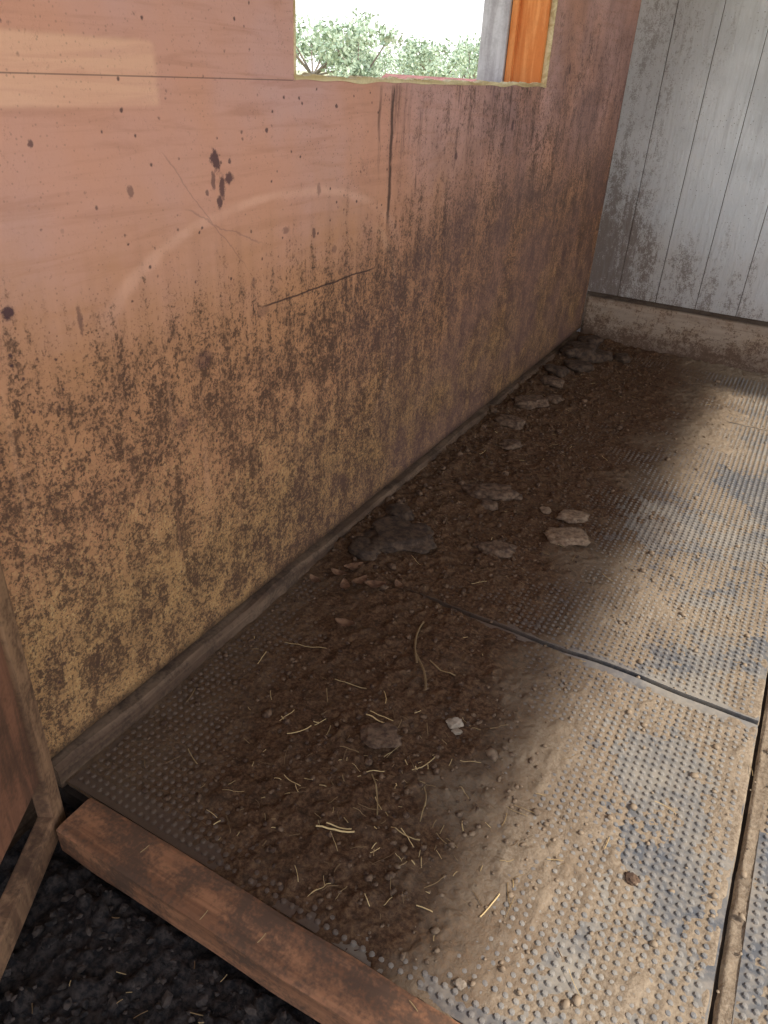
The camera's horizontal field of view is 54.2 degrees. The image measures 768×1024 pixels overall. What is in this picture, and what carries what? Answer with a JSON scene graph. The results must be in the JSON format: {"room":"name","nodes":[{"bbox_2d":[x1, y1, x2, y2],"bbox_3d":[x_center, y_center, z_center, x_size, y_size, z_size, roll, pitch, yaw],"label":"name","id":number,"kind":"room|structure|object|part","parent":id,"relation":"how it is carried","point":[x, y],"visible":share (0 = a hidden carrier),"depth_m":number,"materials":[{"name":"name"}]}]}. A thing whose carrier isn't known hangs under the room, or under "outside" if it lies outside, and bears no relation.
{"room":"horse stall","nodes":[
{"label":"horse stall","id":0,"kind":"room"},
{"bbox_2d":[7,442,439,849],"bbox_3d":[-0.306,-0.898,1.553,0.197,2.730,5.629,18,34,24],"label":"framing","id":1,"kind":"object","parent":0,"point":[29,818],"visible":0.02,"depth_m":1.50,"materials":[{"name":"brown wood"}]},
{"bbox_2d":[51,331,578,787],"bbox_3d":[0.220,-0.236,2.875,0.043,0.063,3.599,18,34,24],"label":"baseboard","id":2,"kind":"structure","parent":1,"relation":"attached to","point":[70,759],"depth_m":1.89,"materials":[{"name":"brown wood"}]},
{"bbox_2d":[0,0,640,757],"bbox_3d":[-0.207,-0.948,1.462,0.024,2.542,5.629,18,34,24],"label":"plywood wall","id":3,"kind":"structure","parent":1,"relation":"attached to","point":[241,298],"depth_m":1.60,"materials":[{"name":"brown wood"}]},
{"bbox_3d":[-0.169,-1.243,1.332,0.020,0.818,0.006,18,34,24],"label":"plywood edge","id":4,"kind":"part","parent":3,"relation":"part of","materials":[{"name":"beige wood"}]},
{"bbox_3d":[0.197,-1.228,2.142,0.024,0.019,1.582,18,34,24],"label":"ragged sill edge","id":5,"kind":"part","parent":3,"relation":"part of","materials":[{"name":"beige wood"}]},
{"bbox_3d":[0.604,-1.911,2.536,0.020,0.818,0.008,18,34,24],"label":"plywood edge","id":6,"kind":"part","parent":3,"relation":"part of","materials":[{"name":"beige wood"}]},
{"bbox_2d":[477,0,512,82],"bbox_3d":[0.428,-1.975,2.596,0.103,0.908,0.070,18,34,24],"label":"trim","id":7,"kind":"structure","parent":1,"relation":"attached to","point":[496,20],"depth_m":2.72,"materials":[{"name":"white wood"}]},
{"bbox_2d":[577,0,641,331],"bbox_3d":[1.104,-2.149,3.724,0.230,2.650,0.120,18,34,24],"label":"trim","id":8,"kind":"structure","parent":1,"relation":"attached to","point":[641,0],"depth_m":3.94,"materials":[{"name":"brown wood"}]},
{"bbox_3d":[0.119,-1.597,1.980,0.196,0.840,1.592,18,34,24],"label":"window","id":9,"kind":"structure","parent":1,"relation":"attached to","visible":0},
{"bbox_2d":[504,0,551,82],"bbox_3d":[0.532,-1.928,2.561,0.131,0.822,0.058,18,34,24],"label":"jamb","id":10,"kind":"object","parent":9,"relation":"attached to","point":[529,23],"depth_m":2.69,"materials":[{"name":"orange wood"}]},
{"bbox_2d":[58,672,767,1023],"bbox_3d":[1.673,0.297,2.271,3.729,0.086,3.649,18,34,24],"label":"floor","id":11,"kind":"structure","parent":0,"point":[70,796],"depth_m":1.51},
{"bbox_2d":[56,798,459,1023],"bbox_3d":[0.373,0.921,1.008,2.225,0.068,0.090,18,34,24],"label":"board","id":12,"kind":"object","parent":11,"relation":"on","point":[316,977],"visible":1,"depth_m":1.27,"materials":[{"name":"brown wood"}]},
{"bbox_2d":[69,575,757,1023],"bbox_3d":[0.117,0.522,1.633,1.205,0.020,0.938,18,34,24],"label":"rubber floor mat","id":13,"kind":"object","parent":11,"relation":"on","point":[658,769],"visible":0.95,"depth_m":1.44,"materials":[{"name":"grey rubber"}]},
{"bbox_2d":[65,331,767,1023],"bbox_3d":[1.087,0.057,2.492,1.984,0.085,3.600,18,34,24],"label":"dirt layer","id":14,"kind":"object","parent":11,"relation":"on","point":[459,923],"visible":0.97,"depth_m":1.69,"materials":[{"name":"brown soil"}]},
{"bbox_2d":[310,562,403,626],"bbox_3d":[-0.106,0.211,2.083,0.235,0.028,0.259,23,36,30],"label":"dry leaves","id":15,"kind":"object","parent":14,"relation":"on","point":[344,584],"visible":1,"depth_m":2.12,"materials":[{"name":"brown plant"}]},
{"bbox_2d":[360,722,401,748],"bbox_3d":[-0.008,0.482,1.622,0.090,0.010,0.076,-3,31,-10],"label":"clod","id":16,"kind":"object","parent":14,"relation":"on","point":[377,735],"visible":1,"depth_m":1.61,"materials":[{"name":"brown soil"}]},
{"bbox_2d":[348,503,436,560],"bbox_3d":[0.054,0.071,2.312,0.239,0.035,0.335,18,34,24],"label":"clod","id":17,"kind":"object","parent":14,"relation":"on","point":[393,532],"visible":1,"depth_m":2.28,"materials":[{"name":"brown soil"}]},
{"bbox_2d":[89,344,767,1018],"bbox_3d":[1.060,0.041,2.486,1.929,0.057,3.515,18,34,24],"label":"crumbs","id":18,"kind":"object","parent":14,"relation":"on","point":[492,754],"visible":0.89,"depth_m":1.77,"materials":[{"name":"soil"}]},
{"bbox_2d":[446,717,463,734],"bbox_3d":[0.161,0.477,1.681,0.037,0.015,0.046,-21,38,-35],"label":"clod","id":19,"kind":"object","parent":14,"relation":"on","point":[454,723],"visible":1,"depth_m":1.68,"materials":[{"name":"stone"}]},
{"bbox_2d":[453,977,466,989],"bbox_3d":[0.123,0.761,1.211,0.018,0.006,0.019,-16,36,-29],"label":"pebble","id":20,"kind":"object","parent":14,"relation":"on","point":[460,984],"visible":1,"depth_m":1.21,"materials":[{"name":"stone"}]},
{"bbox_2d":[461,483,522,510],"bbox_3d":[0.386,-0.066,2.597,0.190,0.030,0.178,-9,33,-20],"label":"clod","id":21,"kind":"object","parent":14,"relation":"on","point":[487,492],"visible":1,"depth_m":2.58,"materials":[{"name":"brown soil"}]},
{"bbox_2d":[471,539,516,557],"bbox_3d":[0.341,0.108,2.315,0.131,0.022,0.095,18,34,24],"label":"clod","id":22,"kind":"object","parent":14,"relation":"on","point":[502,549],"visible":1,"depth_m":2.30,"materials":[{"name":"brown soil"}]},
{"bbox_2d":[540,506,589,523],"bbox_3d":[0.602,0.009,2.508,0.168,0.023,0.077,11,32,13],"label":"clod","id":23,"kind":"object","parent":14,"relation":"on","point":[566,515],"visible":1,"depth_m":2.49,"materials":[{"name":"brown soil"}]},
{"bbox_2d":[543,527,590,545],"bbox_3d":[0.581,0.076,2.382,0.137,0.022,0.111,-4,31,-12],"label":"clod","id":24,"kind":"object","parent":14,"relation":"on","point":[563,536],"visible":1,"depth_m":2.37,"materials":[{"name":"brown soil"}]},
{"bbox_2d":[544,335,630,377],"bbox_3d":[0.987,-0.807,3.874,0.629,0.076,0.338,-20,38,-34],"label":"clod","id":25,"kind":"object","parent":14,"relation":"on","point":[585,350],"visible":1,"depth_m":3.87,"materials":[{"name":"brown soil"}]},
{"bbox_2d":[624,872,640,886],"bbox_3d":[0.459,0.678,1.387,0.031,0.010,0.024,18,34,24],"label":"pebble","id":26,"kind":"object","parent":14,"relation":"on","point":[631,878],"visible":1,"depth_m":1.38,"materials":[{"name":"brown stone"}]},
{"bbox_2d":[408,412,767,724],"bbox_3d":[0.810,-0.077,2.711,1.205,0.020,1.880,18,34,24],"label":"rubber floor mat","id":27,"kind":"object","parent":11,"relation":"on","point":[755,489],"visible":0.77,"depth_m":2.21,"materials":[{"name":"grey rubber"}]},
{"bbox_2d":[631,357,767,430],"bbox_3d":[1.469,-0.636,3.720,1.225,0.019,0.761,18,34,24],"label":"rubber floor mat","id":28,"kind":"object","parent":11,"relation":"on","point":[763,404],"visible":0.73,"depth_m":3.56,"materials":[{"name":"grey rubber"}]},
{"bbox_2d":[732,784,767,1023],"bbox_3d":[1.028,0.768,1.308,0.712,0.019,1.550,18,34,24],"label":"rubber floor mat","id":29,"kind":"object","parent":11,"relation":"on","point":[752,979],"visible":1,"depth_m":1.29,"materials":[{"name":"grey rubber"}]},
{"bbox_2d":[580,1,767,331],"bbox_3d":[2.847,-1.570,2.871,3.822,2.600,0.023,18,34,24],"label":"siding backing","id":30,"kind":"object","parent":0,"point":[588,292],"visible":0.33,"depth_m":3.88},
{"bbox_2d":[582,295,767,373],"bbox_3d":[2.784,-0.543,3.450,3.804,0.258,0.024,18,34,24],"label":"kickboard","id":31,"kind":"object","parent":30,"relation":"attached to","point":[742,345],"visible":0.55,"depth_m":3.99,"materials":[{"name":"brown wood"}]},
{"bbox_2d":[588,0,767,321],"bbox_3d":[2.850,-1.681,2.797,3.819,2.334,0.020,18,34,24],"label":"boards","id":32,"kind":"object","parent":30,"relation":"attached to","point":[743,29],"depth_m":3.65,"materials":[{"name":"white wood"}]},
{"label":"outside","id":33,"kind":"structure","parent":0,"visible":0},
{"bbox_2d":[296,70,334,75],"bbox_3d":[-24.563,-24.438,41.550,210.000,0.001,240.000,18,34,24],"label":"ground","id":34,"kind":"structure","parent":33,"point":[300,71],"depth_m":123.33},
{"bbox_2d":[0,801,320,1023],"bbox_3d":[-0.163,1.081,0.769,1.764,0.066,1.098,18,34,24],"label":"dirt","id":35,"kind":"object","parent":34,"relation":"on","point":[64,875],"visible":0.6,"depth_m":1.27,"materials":[{"name":"soil"}]},
{"bbox_2d":[0,560,65,979],"bbox_3d":[-0.605,0.351,0.752,0.038,1.190,1.000,2,31,-2],"label":"gate","id":36,"kind":"object","parent":35,"relation":"on","point":[26,767],"visible":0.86,"depth_m":1.28,"materials":[{"name":"brown wood"}]},
{"bbox_3d":[-0.606,0.281,0.722,0.014,1.020,0.920,2,31,-2],"label":"plywood panel","id":37,"kind":"part","parent":36,"relation":"part of","materials":[{"name":"brown wood"}]},
{"bbox_3d":[-0.637,0.829,1.047,0.032,0.065,0.920,2,31,-2],"label":"rail","id":38,"kind":"part","parent":36,"relation":"part of","materials":[{"name":"brown wood"}]},
{"bbox_2d":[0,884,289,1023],"bbox_3d":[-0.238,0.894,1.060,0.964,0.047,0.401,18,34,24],"label":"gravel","id":39,"kind":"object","parent":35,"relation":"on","point":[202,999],"visible":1,"depth_m":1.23,"materials":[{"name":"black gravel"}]},
{"bbox_2d":[31,376,767,1022],"bbox_3d":[0.647,0.230,2.198,1.498,0.108,3.401,18,34,24],"label":"straw","id":40,"kind":"object","parent":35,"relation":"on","point":[417,658],"visible":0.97,"depth_m":1.50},
{"bbox_2d":[296,22,315,63],"bbox_3d":[-3.422,-14.423,23.899,2.246,2.896,3.752,-12,34,-24],"label":"tree","id":41,"kind":"object","parent":34,"relation":"on","point":[304,52],"visible":0.07,"depth_m":23.57,"materials":[{"name":"green plant"}]},
{"bbox_2d":[296,15,320,74],"bbox_3d":[-6.031,-24.984,40.629,4.541,3.740,5.044,-16,35,-29],"label":"tree","id":42,"kind":"object","parent":34,"relation":"on","point":[307,15],"visible":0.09,"depth_m":39.76,"materials":[{"name":"green plant"}]},
{"bbox_2d":[296,6,384,74],"bbox_3d":[-2.146,-14.031,23.169,4.258,3.094,3.230,0,31,-5],"label":"tree","id":43,"kind":"object","parent":34,"relation":"on","point":[324,65],"visible":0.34,"depth_m":22.88,"materials":[{"name":"green plant"}]},
{"bbox_2d":[304,20,402,76],"bbox_3d":[-1.816,-23.956,39.616,4.642,3.431,5.435,-12,34,-24],"label":"tree","id":44,"kind":"object","parent":34,"relation":"on","point":[377,45],"visible":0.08,"depth_m":39.03,"materials":[{"name":"green plant"}]},
{"bbox_2d":[313,16,402,77],"bbox_3d":[-0.907,-13.095,22.216,2.370,2.582,2.241,-11,34,-23],"label":"tree","id":45,"kind":"object","parent":34,"relation":"on","point":[362,67],"visible":0.85,"depth_m":21.61,"materials":[{"name":"green plant"}]},
{"bbox_2d":[374,48,425,75],"bbox_3d":[1.175,-22.110,37.932,4.915,2.273,3.468,-5,32,-14],"label":"tree","id":46,"kind":"object","parent":34,"relation":"on","point":[403,56],"visible":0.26,"depth_m":38.02,"materials":[{"name":"green plant"}]},
{"bbox_2d":[377,33,474,75],"bbox_3d":[1.967,-25.520,42.872,5.315,3.182,6.417,27,38,34],"label":"tree","id":47,"kind":"object","parent":34,"relation":"on","point":[395,64],"visible":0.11,"depth_m":43.05,"materials":[{"name":"green plant"}]},
{"bbox_2d":[382,74,476,81],"bbox_3d":[1.501,-11.695,21.399,3.400,1.250,2.600,18,34,24],"label":"shed","id":48,"kind":"object","parent":34,"relation":"on","point":[399,76],"visible":0.04,"depth_m":21.21,"materials":[{"name":"wood"}]},
{"bbox_2d":[401,33,470,78],"bbox_3d":[2.121,-16.015,27.522,2.210,2.499,3.650,18,34,24],"label":"tree","id":49,"kind":"object","parent":34,"relation":"on","point":[411,48],"visible":0.88,"depth_m":26.52,"materials":[{"name":"green plant"}]},
{"bbox_2d":[419,42,476,77],"bbox_3d":[4.529,-24.777,42.054,5.573,2.995,4.412,18,34,24],"label":"tree","id":50,"kind":"object","parent":34,"relation":"on","point":[459,42],"visible":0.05,"depth_m":40.87,"materials":[{"name":"green plant"}]},
{"bbox_2d":[430,32,480,78],"bbox_3d":[3.572,-17.290,29.583,3.786,2.737,2.072,-24,40,-38],"label":"tree","id":51,"kind":"object","parent":34,"relation":"on","point":[472,71],"visible":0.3,"depth_m":28.76,"materials":[{"name":"green plant"}]}
]}

